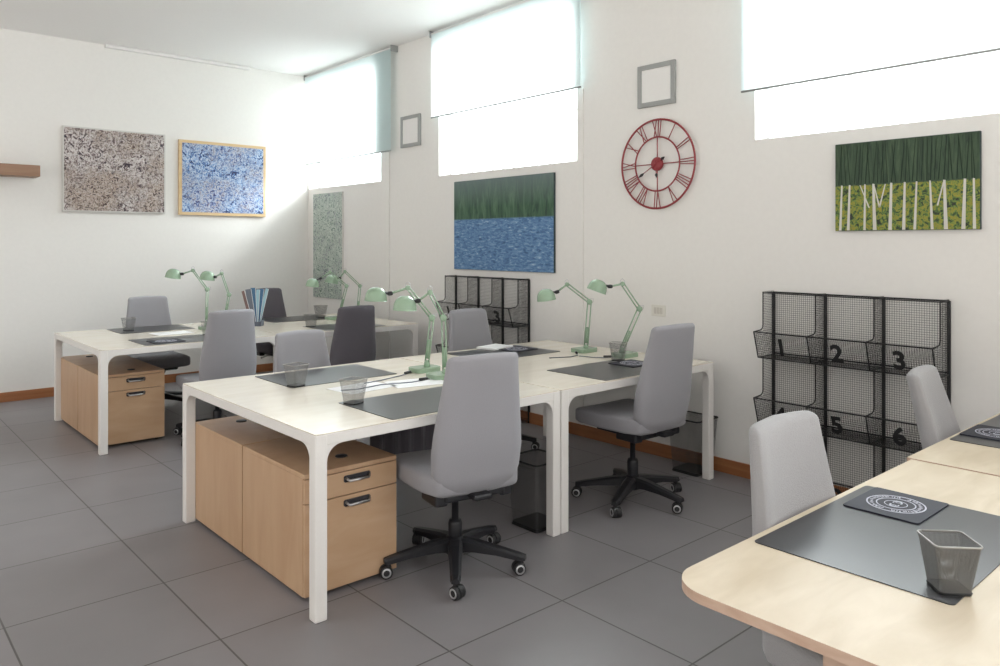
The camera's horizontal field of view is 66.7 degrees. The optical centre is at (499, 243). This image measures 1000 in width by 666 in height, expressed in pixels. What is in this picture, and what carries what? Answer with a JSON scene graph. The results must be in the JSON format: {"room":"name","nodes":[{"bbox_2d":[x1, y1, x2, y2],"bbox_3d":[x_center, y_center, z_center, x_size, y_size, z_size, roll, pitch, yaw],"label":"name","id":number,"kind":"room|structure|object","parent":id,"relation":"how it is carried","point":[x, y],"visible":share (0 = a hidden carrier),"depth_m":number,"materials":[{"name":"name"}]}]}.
{"room":"open-plan office","nodes":[
{"label":"open-plan office","id":0,"kind":"room"},
{"bbox_2d":[0,28,333,392],"bbox_3d":[-5.095,-0.265,6.857,7.890,3.480,0.300,0,0,-42],"label":"wall","id":1,"kind":"structure","parent":0,"point":[61,271],"depth_m":7.78,"materials":[{"name":"paint"}]},
{"bbox_2d":[0,163,39,177],"bbox_3d":[-5.815,-0.677,5.869,3.900,0.105,0.220,0,0,-42],"label":"floating shelf","id":2,"kind":"object","parent":1,"relation":"attached to","point":[6,170],"visible":1,"depth_m":6.98,"materials":[{"name":"brown wood"}]},
{"bbox_2d":[62,125,164,213],"bbox_3d":[-3.894,-0.733,7.697,0.960,0.835,0.039,0,0,-42],"label":"abstract painting","id":3,"kind":"object","parent":1,"relation":"attached to","point":[104,170],"visible":1,"depth_m":7.66,"materials":[{"name":"paint"}]},
{"bbox_2d":[0,363,272,402],"bbox_3d":[-5.126,1.430,6.619,7.526,0.090,0.014,0,0,-42],"label":"baseboard","id":4,"kind":"structure","parent":1,"relation":"attached to","point":[169,378],"depth_m":7.26,"materials":[{"name":"brown wood"}]},
{"bbox_2d":[104,44,249,69],"bbox_3d":[-3.404,-1.986,8.124,1.500,0.032,0.050,0,0,-42],"label":"trim","id":5,"kind":"structure","parent":1,"relation":"attached to","point":[108,46],"depth_m":8.06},
{"bbox_2d":[178,139,265,216],"bbox_3d":[-3.068,-0.713,8.431,0.970,0.805,0.039,0,0,-42],"label":"abstract painting","id":6,"kind":"object","parent":1,"relation":"attached to","point":[215,179],"visible":1,"depth_m":8.39,"materials":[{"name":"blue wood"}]},
{"bbox_2d":[0,0,524,75],"bbox_3d":[-1.322,-2.080,2.611,7.890,0.150,11.660,0,0,-42],"label":"ceiling","id":7,"kind":"structure","parent":0,"point":[295,37],"depth_m":6.95,"materials":[{"name":"paint"}]},
{"bbox_2d":[0,371,774,665],"bbox_3d":[-1.322,1.535,2.611,7.890,0.120,11.660,0,0,-42],"label":"floor","id":8,"kind":"structure","parent":0,"point":[101,565],"depth_m":3.32,"materials":[{"name":"grey tile"}]},
{"bbox_2d":[61,354,137,430],"bbox_3d":[-3.337,1.209,6.310,0.450,0.531,0.648,0,0,-42],"label":"drawer pedestal","id":9,"kind":"object","parent":8,"relation":"on","point":[69,364],"visible":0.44,"depth_m":6.14,"materials":[{"name":"brown wood"}]},
{"bbox_2d":[78,360,164,445],"bbox_3d":[-2.901,1.209,5.818,0.450,0.531,0.648,0,0,-42],"label":"drawer pedestal","id":10,"kind":"object","parent":8,"relation":"on","point":[136,388],"visible":0.83,"depth_m":5.63,"materials":[{"name":"brown wood"}]},
{"bbox_2d":[126,296,189,401],"bbox_3d":[-3.116,0.980,6.867,0.672,0.990,0.640,0,0,-40],"label":"office chair","id":11,"kind":"object","parent":8,"relation":"on","point":[147,310],"visible":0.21,"depth_m":6.97,"materials":[{"name":"grey fabric"}]},
{"bbox_2d":[54,322,275,454],"bbox_3d":[-2.751,1.109,6.263,1.348,0.733,1.423,0,0,-42],"label":"desk","id":12,"kind":"object","parent":8,"relation":"on","point":[106,344],"visible":0.56,"depth_m":5.72,"materials":[{"name":"white wood"}]},
{"bbox_2d":[107,324,194,333],"bbox_3d":[-3.040,0.741,6.615,0.600,0.002,0.450,0,0,-42],"label":"desk mat","id":13,"kind":"object","parent":12,"relation":"on","point":[174,326],"visible":1,"depth_m":6.63,"materials":[{"name":"leather"}]},
{"bbox_2d":[121,317,135,330],"bbox_3d":[-3.159,0.685,6.463,0.099,0.108,0.099,0,0,38],"label":"pencil cup","id":14,"kind":"object","parent":13,"relation":"on","point":[128,318],"visible":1,"depth_m":6.45,"materials":[{"name":"silver metal"}]},
{"bbox_2d":[129,334,204,345],"bbox_3d":[-2.470,0.741,5.898,0.660,0.002,0.440,0,0,-42],"label":"desk mat","id":15,"kind":"object","parent":12,"relation":"on","point":[199,337],"visible":0.53,"depth_m":5.87,"materials":[{"name":"leather"}]},
{"bbox_2d":[146,338,184,343],"bbox_3d":[-2.528,0.737,5.753,0.230,0.004,0.200,0,0,-42],"label":"mousepad","id":16,"kind":"object","parent":15,"relation":"on","point":[175,339],"visible":1,"depth_m":5.72,"materials":[{"name":"fabric"}]},
{"bbox_2d":[200,321,206,334],"bbox_3d":[-2.375,0.685,6.183,0.099,0.108,0.099,0,0,38],"label":"pencil cup","id":17,"kind":"object","parent":15,"relation":"on","point":[200,321],"visible":0.27,"depth_m":6.16,"materials":[{"name":"silver metal"}]},
{"bbox_2d":[148,331,194,335],"bbox_3d":[-2.723,0.741,6.303,0.210,0.001,0.296,0,0,43],"label":"paper sheet","id":18,"kind":"object","parent":12,"relation":"on","point":[172,332],"visible":1,"depth_m":6.27,"materials":[{"name":"white paper"}]},
{"bbox_2d":[165,267,210,329],"bbox_3d":[-2.673,0.468,6.600,0.476,0.547,0.178,0,0,-4],"label":"desk lamp","id":19,"kind":"object","parent":12,"relation":"on","point":[171,273],"visible":0.93,"depth_m":6.60,"materials":[{"name":"green metal"}]},
{"bbox_2d":[200,269,231,309],"bbox_3d":[-2.518,0.485,6.822,0.363,0.513,0.175,0,0,-6],"label":"desk lamp","id":20,"kind":"object","parent":12,"relation":"on","point":[206,275],"visible":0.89,"depth_m":6.82,"materials":[{"name":"green metal"}]},
{"bbox_2d":[173,309,256,445],"bbox_3d":[-2.154,0.980,5.813,0.672,0.990,0.640,0,0,-43],"label":"office chair","id":21,"kind":"object","parent":8,"relation":"on","point":[229,343],"visible":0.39,"depth_m":5.60,"materials":[{"name":"grey fabric"}]},
{"bbox_2d":[195,415,289,551],"bbox_3d":[-1.265,1.209,3.977,0.450,0.531,0.648,0,0,-42],"label":"drawer pedestal","id":22,"kind":"object","parent":8,"relation":"on","point":[219,442],"visible":0.53,"depth_m":3.81,"materials":[{"name":"brown wood"}]},
{"bbox_2d":[256,288,286,358],"bbox_3d":[-2.235,0.965,7.649,0.640,1.020,0.672,0,0,44],"label":"office chair","id":23,"kind":"object","parent":8,"relation":"on","point":[274,307],"visible":0.11,"depth_m":7.83,"materials":[{"name":"grey fabric"}]},
{"bbox_2d":[273,329,356,439],"bbox_3d":[-1.084,1.010,4.606,0.640,0.930,0.672,0,0,44],"label":"office chair","id":24,"kind":"object","parent":8,"relation":"on","point":[305,346],"visible":0.12,"depth_m":4.76,"materials":[{"name":"grey fabric"}]},
{"bbox_2d":[243,437,395,597],"bbox_3d":[-0.829,1.209,3.485,0.450,0.531,0.648,0,0,-42],"label":"drawer pedestal","id":25,"kind":"object","parent":8,"relation":"on","point":[361,477],"visible":0.71,"depth_m":3.31,"materials":[{"name":"brown wood"}]},
{"bbox_2d":[255,313,417,355],"bbox_3d":[-1.738,1.109,7.163,1.348,0.733,1.423,0,0,-42],"label":"desk","id":26,"kind":"object","parent":8,"relation":"on","point":[391,325],"visible":0.21,"depth_m":6.99,"materials":[{"name":"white wood"}]},
{"bbox_2d":[254,315,263,325],"bbox_3d":[-2.211,0.692,6.864,0.128,0.100,0.084,0,0,0],"label":"holder","id":27,"kind":"object","parent":26,"relation":"on","point":[261,323],"visible":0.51,"depth_m":6.82,"materials":[{"name":"metal"}]},
{"bbox_2d":[241,291,248,308],"bbox_3d":[-2.272,0.576,6.836,0.107,0.309,0.008,0,0,0],"label":"magazine","id":28,"kind":"object","parent":27,"relation":"in","point":[243,292],"visible":0.64,"depth_m":6.83,"materials":[{"name":"paper"}]},
{"bbox_2d":[245,289,255,321],"bbox_3d":[-2.246,0.568,6.847,0.098,0.325,0.008,0,0,0],"label":"magazine","id":29,"kind":"object","parent":27,"relation":"in","point":[248,291],"visible":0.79,"depth_m":6.84,"materials":[{"name":"paper"}]},
{"bbox_2d":[250,288,256,321],"bbox_3d":[-2.221,0.563,6.858,0.062,0.331,0.008,0,0,0],"label":"magazine","id":30,"kind":"object","parent":27,"relation":"in","point":[252,289],"visible":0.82,"depth_m":6.85,"materials":[{"name":"paper"}]},
{"bbox_2d":[256,289,259,321],"bbox_3d":[-2.195,0.571,6.869,0.048,0.314,0.008,0,0,0],"label":"magazine","id":31,"kind":"object","parent":27,"relation":"in","point":[257,291],"visible":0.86,"depth_m":6.87,"materials":[{"name":"paper"}]},
{"bbox_2d":[258,289,263,321],"bbox_3d":[-2.176,0.568,6.880,0.082,0.323,0.008,0,0,0],"label":"magazine","id":32,"kind":"object","parent":27,"relation":"in","point":[261,290],"visible":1,"depth_m":6.88,"materials":[{"name":"paper"}]},
{"bbox_2d":[260,288,268,320],"bbox_3d":[-2.150,0.567,6.891,0.103,0.326,0.008,0,0,0],"label":"magazine","id":33,"kind":"object","parent":27,"relation":"in","point":[266,289],"visible":0.79,"depth_m":6.89,"materials":[{"name":"paper"}]},
{"bbox_2d":[263,315,324,322],"bbox_3d":[-2.027,0.741,7.515,0.650,0.002,0.450,0,0,-42],"label":"desk mat","id":34,"kind":"object","parent":26,"relation":"on","point":[291,318],"visible":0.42,"depth_m":7.42,"materials":[{"name":"leather"}]},
{"bbox_2d":[314,305,327,317],"bbox_3d":[-1.801,0.679,7.629,0.109,0.120,0.109,0,0,33],"label":"pencil cup","id":35,"kind":"object","parent":34,"relation":"on","point":[322,314],"visible":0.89,"depth_m":7.62,"materials":[{"name":"silver metal"}]},
{"bbox_2d":[305,270,349,319],"bbox_3d":[-1.693,0.490,7.457,0.433,0.503,0.176,0,0,-6],"label":"desk lamp","id":36,"kind":"object","parent":26,"relation":"on","point":[311,282],"visible":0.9,"depth_m":7.45,"materials":[{"name":"green metal"}]},
{"bbox_2d":[325,268,362,304],"bbox_3d":[-1.569,0.491,7.632,0.382,0.501,0.175,0,0,-6],"label":"desk lamp","id":37,"kind":"object","parent":26,"relation":"on","point":[329,279],"visible":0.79,"depth_m":7.63,"materials":[{"name":"green metal"}]},
{"bbox_2d":[303,324,385,330],"bbox_3d":[-1.401,0.741,6.848,0.600,0.002,0.440,0,0,-42],"label":"desk mat","id":38,"kind":"object","parent":26,"relation":"on","point":[326,327],"visible":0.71,"depth_m":6.79,"materials":[{"name":"leather"}]},
{"bbox_2d":[304,314,317,326],"bbox_3d":[-1.688,0.685,6.780,0.100,0.108,0.100,0,0,33],"label":"pencil cup","id":39,"kind":"object","parent":38,"relation":"on","point":[306,315],"visible":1,"depth_m":6.78,"materials":[{"name":"silver metal"}]},
{"bbox_2d":[330,305,375,365],"bbox_3d":[-1.363,0.995,6.556,0.672,0.960,0.640,0,0,-42],"label":"office chair","id":40,"kind":"object","parent":8,"relation":"on","point":[354,336],"visible":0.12,"depth_m":6.32,"materials":[{"name":"grey fabric"}]},
{"bbox_2d":[183,358,559,623],"bbox_3d":[-0.691,1.109,3.944,1.368,0.733,1.468,0,0,-42],"label":"desk","id":41,"kind":"object","parent":8,"relation":"on","point":[313,415],"visible":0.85,"depth_m":3.67,"materials":[{"name":"white wood"}]},
{"bbox_2d":[255,364,396,387],"bbox_3d":[-0.977,0.741,4.285,0.650,0.002,0.455,0,0,-42],"label":"desk mat","id":42,"kind":"object","parent":41,"relation":"on","point":[329,374],"visible":0.98,"depth_m":4.26,"materials":[{"name":"leather"}]},
{"bbox_2d":[283,362,308,386],"bbox_3d":[-1.061,0.682,3.953,0.104,0.114,0.104,0,0,36],"label":"pencil cup","id":43,"kind":"object","parent":42,"relation":"on","point":[294,384],"visible":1,"depth_m":3.95,"materials":[{"name":"silver metal"}]},
{"bbox_2d":[328,381,395,393],"bbox_3d":[-0.710,0.741,3.917,0.210,0.001,0.296,0,0,42],"label":"paper sheet","id":44,"kind":"object","parent":41,"relation":"on","point":[338,389],"visible":0.64,"depth_m":3.91,"materials":[{"name":"white paper"}]},
{"bbox_2d":[339,386,441,419],"bbox_3d":[-0.363,0.741,3.583,0.645,0.002,0.460,0,0,-42],"label":"desk mat","id":45,"kind":"object","parent":41,"relation":"on","point":[423,401],"visible":0.52,"depth_m":3.50,"materials":[{"name":"leather"}]},
{"bbox_2d":[339,376,367,404],"bbox_3d":[-0.679,0.682,3.523,0.104,0.114,0.104,0,0,28],"label":"pencil cup","id":46,"kind":"object","parent":45,"relation":"on","point":[352,401],"visible":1,"depth_m":3.50,"materials":[{"name":"silver metal"}]},
{"bbox_2d":[341,286,448,390],"bbox_3d":[-0.566,0.487,4.089,0.706,0.510,0.266,0,0,-42],"label":"desk lamp","id":47,"kind":"object","parent":41,"relation":"on","point":[402,303],"visible":0.98,"depth_m":4.19,"materials":[{"name":"green metal"}]},
{"bbox_2d":[364,282,439,382],"bbox_3d":[-0.631,0.480,4.343,0.566,0.522,0.378,0,0,-42],"label":"desk lamp","id":48,"kind":"object","parent":41,"relation":"on","point":[374,294],"visible":1,"depth_m":4.41,"materials":[{"name":"green metal"}]},
{"bbox_2d":[384,378,442,387],"bbox_3d":[-0.447,0.741,4.057,0.296,0.001,0.210,0,0,-30],"label":"paper sheet","id":49,"kind":"object","parent":41,"relation":"on","point":[429,381],"visible":0.71,"depth_m":4.05,"materials":[{"name":"white paper"}]},
{"bbox_2d":[379,352,525,600],"bbox_3d":[-0.229,0.970,3.480,0.657,1.010,0.669,0,0,-31],"label":"office chair","id":50,"kind":"object","parent":8,"relation":"on","point":[474,454],"visible":0.98,"depth_m":3.24,"materials":[{"name":"grey fabric"}]},
{"bbox_2d":[435,275,529,422],"bbox_3d":[-0.168,0.880,6.539,0.239,1.190,0.985,0,0,-42],"label":"wire rack","id":51,"kind":"object","parent":8,"relation":"on","point":[502,322],"visible":0.28,"depth_m":6.46,"materials":[{"name":"black metal"}]},
{"bbox_2d":[437,301,458,319],"bbox_3d":[-0.383,0.598,6.780,0.239,0.162,0.323,0,0,-42],"label":"basket","id":52,"kind":"object","parent":51,"relation":"on","point":[455,303],"depth_m":6.79,"materials":[{"name":"black metal"}]},
{"bbox_2d":[458,303,499,323],"bbox_3d":[-0.168,0.598,6.539,0.239,0.162,0.323,0,0,-42],"label":"basket","id":53,"kind":"object","parent":51,"relation":"on","point":[478,305],"depth_m":6.47,"materials":[{"name":"black metal"}]},
{"bbox_2d":[482,306,525,327],"bbox_3d":[0.046,0.598,6.297,0.239,0.162,0.323,0,0,-42],"label":"basket","id":54,"kind":"object","parent":51,"relation":"on","point":[503,310],"depth_m":6.27,"materials":[{"name":"black metal"}]},
{"bbox_2d":[448,308,539,450],"bbox_3d":[-0.081,0.980,5.497,0.672,0.990,0.640,0,0,-42],"label":"office chair","id":55,"kind":"object","parent":8,"relation":"on","point":[468,327],"visible":0.2,"depth_m":5.64,"materials":[{"name":"grey fabric"}]},
{"bbox_2d":[510,448,545,532],"bbox_3d":[0.194,1.298,3.998,0.246,0.354,0.246,0,0,-42],"label":"waste bin","id":56,"kind":"object","parent":8,"relation":"on","point":[535,522],"visible":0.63,"depth_m":3.96,"materials":[{"name":"grey metal"}]},
{"bbox_2d":[400,340,713,533],"bbox_3d":[0.341,1.109,4.860,1.378,0.733,1.468,0,0,-42],"label":"desk","id":57,"kind":"object","parent":8,"relation":"on","point":[532,369],"visible":0.58,"depth_m":4.67,"materials":[{"name":"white wood"}]},
{"bbox_2d":[447,345,559,356],"bbox_3d":[0.025,0.741,5.178,0.655,0.002,0.450,0,0,-42],"label":"desk mat","id":58,"kind":"object","parent":57,"relation":"on","point":[538,351],"visible":0.5,"depth_m":5.17,"materials":[{"name":"leather"}]},
{"bbox_2d":[477,344,512,350],"bbox_3d":[-0.035,0.732,5.386,0.160,0.014,0.220,0,0,37],"label":"paper stack","id":59,"kind":"object","parent":58,"relation":"on","point":[493,347],"visible":1,"depth_m":5.36,"materials":[{"name":"white paper"}]},
{"bbox_2d":[499,346,536,351],"bbox_3d":[0.117,0.737,5.320,0.230,0.004,0.200,0,0,-42],"label":"mousepad","id":60,"kind":"object","parent":58,"relation":"on","point":[514,348],"visible":0.99,"depth_m":5.28,"materials":[{"name":"fabric"}]},
{"bbox_2d":[537,279,596,357],"bbox_3d":[0.482,0.491,5.133,0.410,0.500,0.373,0,0,-12],"label":"desk lamp","id":61,"kind":"object","parent":57,"relation":"on","point":[544,295],"visible":1,"depth_m":5.21,"materials":[{"name":"green metal"}]},
{"bbox_2d":[547,360,641,380],"bbox_3d":[0.662,0.741,4.491,0.645,0.002,0.455,0,0,-42],"label":"desk mat","id":62,"kind":"object","parent":57,"relation":"on","point":[604,371],"visible":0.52,"depth_m":4.43,"materials":[{"name":"leather"}]},
{"bbox_2d":[609,341,627,360],"bbox_3d":[0.749,0.682,4.811,0.104,0.114,0.104,0,0,23],"label":"pencil cup","id":63,"kind":"object","parent":62,"relation":"on","point":[610,343],"visible":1,"depth_m":4.79,"materials":[{"name":"silver metal"}]},
{"bbox_2d":[608,359,642,367],"bbox_3d":[0.816,0.737,4.684,0.230,0.004,0.200,0,0,-42],"label":"mousepad","id":64,"kind":"object","parent":62,"relation":"on","point":[632,363],"visible":0.96,"depth_m":4.67,"materials":[{"name":"fabric"}]},
{"bbox_2d":[581,278,643,358],"bbox_3d":[0.735,0.484,4.986,0.424,0.516,0.175,0,0,-7],"label":"desk lamp","id":65,"kind":"object","parent":57,"relation":"on","point":[597,285],"visible":0.94,"depth_m":4.98,"materials":[{"name":"green metal"}]},
{"bbox_2d":[572,323,694,517],"bbox_3d":[0.785,0.955,4.370,0.653,1.040,0.647,0,0,-39],"label":"office chair","id":66,"kind":"object","parent":8,"relation":"on","point":[659,407],"visible":1,"depth_m":4.16,"materials":[{"name":"grey fabric"}]},
{"bbox_2d":[670,411,717,476],"bbox_3d":[1.252,1.298,4.937,0.246,0.354,0.246,0,0,-42],"label":"waste bin","id":67,"kind":"object","parent":8,"relation":"on","point":[688,468],"visible":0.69,"depth_m":4.91,"materials":[{"name":"grey metal"}]},
{"bbox_2d":[749,410,835,665],"bbox_3d":[0.972,0.983,1.978,0.672,0.985,0.640,0,0,-42],"label":"office chair","id":68,"kind":"object","parent":8,"relation":"on","point":[790,474],"visible":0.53,"depth_m":2.10,"materials":[{"name":"grey fabric"}]},
{"bbox_2d":[682,459,999,665],"bbox_3d":[1.375,1.109,1.599,1.410,0.733,1.465,0,0,-42],"label":"desk","id":69,"kind":"object","parent":8,"relation":"on","point":[848,619],"visible":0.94,"depth_m":1.58,"materials":[{"name":"beige wood"}]},
{"bbox_2d":[755,486,999,604],"bbox_3d":[1.025,0.741,1.940,0.660,0.002,0.450,0,0,-42],"label":"desk mat","id":70,"kind":"object","parent":69,"relation":"on","point":[878,548],"visible":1,"depth_m":1.88,"materials":[{"name":"leather"}]},
{"bbox_2d":[843,487,948,524],"bbox_3d":[1.119,0.737,2.147,0.230,0.004,0.200,0,0,-42],"label":"mousepad","id":71,"kind":"object","parent":70,"relation":"on","point":[896,505],"visible":1,"depth_m":2.13,"materials":[{"name":"rubber"}]},
{"bbox_2d":[917,529,982,595],"bbox_3d":[0.962,0.685,1.627,0.099,0.108,0.099,0,0,4],"label":"pencil cup","id":72,"kind":"object","parent":70,"relation":"on","point":[947,587],"visible":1,"depth_m":1.61,"materials":[{"name":"grey metal"}]},
{"bbox_2d":[753,291,950,495],"bbox_3d":[1.907,0.880,4.202,0.239,1.190,0.985,0,0,-42],"label":"wire rack","id":73,"kind":"object","parent":8,"relation":"on","point":[825,431],"visible":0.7,"depth_m":4.26,"materials":[{"name":"black metal"}]},
{"bbox_2d":[753,331,818,363],"bbox_3d":[1.692,0.598,4.444,0.239,0.162,0.323,0,0,-42],"label":"basket","id":74,"kind":"object","parent":73,"relation":"on","point":[807,338],"depth_m":4.47,"materials":[{"name":"black metal"}]},
{"bbox_2d":[753,397,821,427],"bbox_3d":[1.692,0.988,4.444,0.239,0.162,0.323,0,0,-42],"label":"basket","id":75,"kind":"object","parent":73,"relation":"on","point":[765,399],"depth_m":4.49,"materials":[{"name":"black metal"}]},
{"bbox_2d":[806,336,877,371],"bbox_3d":[1.907,0.598,4.202,0.239,0.162,0.323,0,0,-42],"label":"basket","id":76,"kind":"object","parent":73,"relation":"on","point":[835,360],"depth_m":4.20,"materials":[{"name":"black metal"}]},
{"bbox_2d":[833,482,852,495],"bbox_3d":[1.907,1.378,4.202,0.239,0.162,0.323,0,0,-42],"label":"basket","id":77,"kind":"object","parent":73,"relation":"on","point":[838,491],"depth_m":4.12,"materials":[{"name":"black metal"}]},
{"bbox_2d":[806,406,880,444],"bbox_3d":[1.907,0.988,4.202,0.239,0.162,0.323,0,0,-42],"label":"basket","id":78,"kind":"object","parent":73,"relation":"on","point":[824,430],"depth_m":4.15,"materials":[{"name":"black metal"}]},
{"bbox_2d":[865,416,921,453],"bbox_3d":[2.121,0.988,3.961,0.239,0.162,0.323,0,0,-42],"label":"basket","id":79,"kind":"object","parent":73,"relation":"on","point":[896,435],"depth_m":3.99,"materials":[{"name":"black metal"}]},
{"bbox_2d":[865,342,944,376],"bbox_3d":[2.121,0.598,3.961,0.239,0.162,0.323,0,0,-42],"label":"basket","id":80,"kind":"object","parent":73,"relation":"on","point":[899,354],"depth_m":3.96,"materials":[{"name":"black metal"}]},
{"bbox_2d":[906,365,960,449],"bbox_3d":[1.966,0.994,2.940,0.700,0.963,0.674,0,0,40],"label":"office chair","id":81,"kind":"object","parent":8,"relation":"on","point":[936,421],"visible":0.24,"depth_m":3.04,"materials":[{"name":"grey fabric"}]},
{"bbox_2d":[907,413,999,476],"bbox_3d":[2.408,1.109,2.530,1.340,0.733,1.485,0,0,-42],"label":"desk","id":82,"kind":"object","parent":8,"relation":"on","point":[947,452],"visible":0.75,"depth_m":2.65,"materials":[{"name":"beige wood"}]},
{"bbox_2d":[950,415,999,447],"bbox_3d":[2.101,0.741,2.935,0.680,0.002,0.447,0,0,-42],"label":"desk mat","id":83,"kind":"object","parent":82,"relation":"on","point":[995,421],"visible":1,"depth_m":2.87,"materials":[{"name":"leather"}]},
{"bbox_2d":[960,424,999,440],"bbox_3d":[1.931,0.737,2.946,0.230,0.004,0.200,0,0,-42],"label":"mousepad","id":84,"kind":"object","parent":83,"relation":"on","point":[979,431],"visible":1,"depth_m":2.96,"materials":[{"name":"fabric"}]},
{"bbox_2d":[308,0,999,488],"bbox_3d":[1.540,-0.265,4.952,0.200,3.480,11.360,0,0,-42],"label":"wall","id":85,"kind":"structure","parent":0,"point":[756,214],"depth_m":5.05,"materials":[{"name":"paint"}]},
{"bbox_2d":[319,162,323,187],"bbox_3d":[-1.646,-1.270,8.636,0.050,1.230,1.580,0,0,-42],"label":"window","id":86,"kind":"structure","parent":85,"relation":"in","point":[321,165],"depth_m":9.21,"materials":[{"name":"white glass"}]},
{"bbox_2d":[313,191,343,299],"bbox_3d":[-1.981,0.021,8.747,0.024,1.212,0.670,0,0,-42],"label":"abstract painting","id":87,"kind":"object","parent":85,"relation":"attached to","point":[328,208],"visible":0.82,"depth_m":8.71,"materials":[{"name":"fabric"}]},
{"bbox_2d":[304,45,397,164],"bbox_3d":[-1.685,-1.468,8.368,0.085,1.070,1.870,0,0,-42],"label":"roller blind","id":88,"kind":"object","parent":85,"relation":"attached to","point":[348,105],"visible":1,"depth_m":8.25,"materials":[{"name":"fabric"}]},
{"bbox_2d":[388,152,389,358],"bbox_3d":[-1.143,0.220,7.813,0.012,2.330,0.022,0,0,-42],"label":"trim","id":89,"kind":"structure","parent":85,"relation":"attached to","point":[388,152],"depth_m":7.80,"materials":[{"name":"paint"}]},
{"bbox_2d":[400,113,420,147],"bbox_3d":[-0.884,-1.115,7.514,0.022,0.310,0.330,0,0,-42],"label":"square frame","id":90,"kind":"object","parent":85,"relation":"attached to","point":[410,126],"visible":1,"depth_m":7.51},
{"bbox_2d":[451,114,455,174],"bbox_3d":[0.132,-1.263,6.635,0.050,1.244,1.765,0,0,-42],"label":"window","id":91,"kind":"structure","parent":85,"relation":"in","point":[453,116],"depth_m":7.28,"materials":[{"name":"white glass"}]},
{"bbox_2d":[429,0,580,118],"bbox_3d":[0.005,-1.591,6.465,0.085,0.825,1.930,0,0,-42],"label":"roller blind","id":92,"kind":"object","parent":85,"relation":"attached to","point":[526,49],"visible":1,"depth_m":6.35,"materials":[{"name":"fabric"}]},
{"bbox_2d":[454,172,555,272],"bbox_3d":[0.010,-0.168,6.506,0.024,0.799,1.275,0,0,-42],"label":"painting","id":93,"kind":"object","parent":85,"relation":"attached to","point":[503,223],"visible":1,"depth_m":6.44,"materials":[{"name":"fabric"}]},
{"bbox_2d":[581,89,583,424],"bbox_3d":[0.630,0.100,5.816,0.012,2.570,0.022,0,0,-42],"label":"trim","id":94,"kind":"structure","parent":85,"relation":"attached to","point":[582,90],"depth_m":5.81,"materials":[{"name":"paint"}]},
{"bbox_2d":[637,59,675,108],"bbox_3d":[1.089,-1.109,5.292,0.022,0.297,0.317,0,0,-42],"label":"square frame","id":95,"kind":"object","parent":85,"relation":"attached to","point":[656,82],"visible":1,"depth_m":5.28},
{"bbox_2d":[621,118,695,208],"bbox_3d":[1.081,-0.553,5.259,0.034,0.631,0.631,0,0,-42],"label":"wall clock","id":96,"kind":"object","parent":85,"relation":"attached to","point":[657,163],"visible":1,"depth_m":5.26,"materials":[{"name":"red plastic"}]},
{"bbox_2d":[651,304,665,316],"bbox_3d":[1.102,0.465,5.286,0.011,0.080,0.120,0,0,-42],"label":"socket plate","id":97,"kind":"object","parent":85,"relation":"attached to","point":[656,310],"visible":1,"depth_m":5.28,"materials":[{"name":"plastic"}]},
{"bbox_2d":[522,410,848,494],"bbox_3d":[1.460,1.430,4.881,0.014,0.090,11.360,0,0,-42],"label":"baseboard","id":98,"kind":"structure","parent":85,"relation":"attached to","point":[723,465],"depth_m":5.33,"materials":[{"name":"brown wood"}]},
{"bbox_2d":[767,88,772,138],"bbox_3d":[2.303,-1.266,4.191,0.050,1.237,1.769,0,0,-42],"label":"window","id":99,"kind":"structure","parent":85,"relation":"in","point":[770,90],"depth_m":4.83,"materials":[{"name":"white glass"}]},
{"bbox_2d":[741,0,999,92],"bbox_3d":[2.201,-1.470,3.993,0.085,1.065,2.068,0,0,-42],"label":"roller blind","id":100,"kind":"object","parent":85,"relation":"attached to","point":[784,42],"visible":1,"depth_m":4.22,"materials":[{"name":"fabric"}]},
{"bbox_2d":[835,131,981,230],"bbox_3d":[2.166,-0.319,4.077,0.025,0.494,0.730,0,0,-42],"label":"painting","id":101,"kind":"object","parent":85,"relation":"attached to","point":[933,182],"visible":1,"depth_m":4.04,"materials":[{"name":"paint"}]},
{"label":"outside","id":102,"kind":"structure","parent":0,"visible":0},
{"bbox_3d":[1.926,-0.450,10.405,7.300,0.150,19.000,0,0,-42],"label":"trim","id":103,"kind":"structure","parent":102,"visible":0},
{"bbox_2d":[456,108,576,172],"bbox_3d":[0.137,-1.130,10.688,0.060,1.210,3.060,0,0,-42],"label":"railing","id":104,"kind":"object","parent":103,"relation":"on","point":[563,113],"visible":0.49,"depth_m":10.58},
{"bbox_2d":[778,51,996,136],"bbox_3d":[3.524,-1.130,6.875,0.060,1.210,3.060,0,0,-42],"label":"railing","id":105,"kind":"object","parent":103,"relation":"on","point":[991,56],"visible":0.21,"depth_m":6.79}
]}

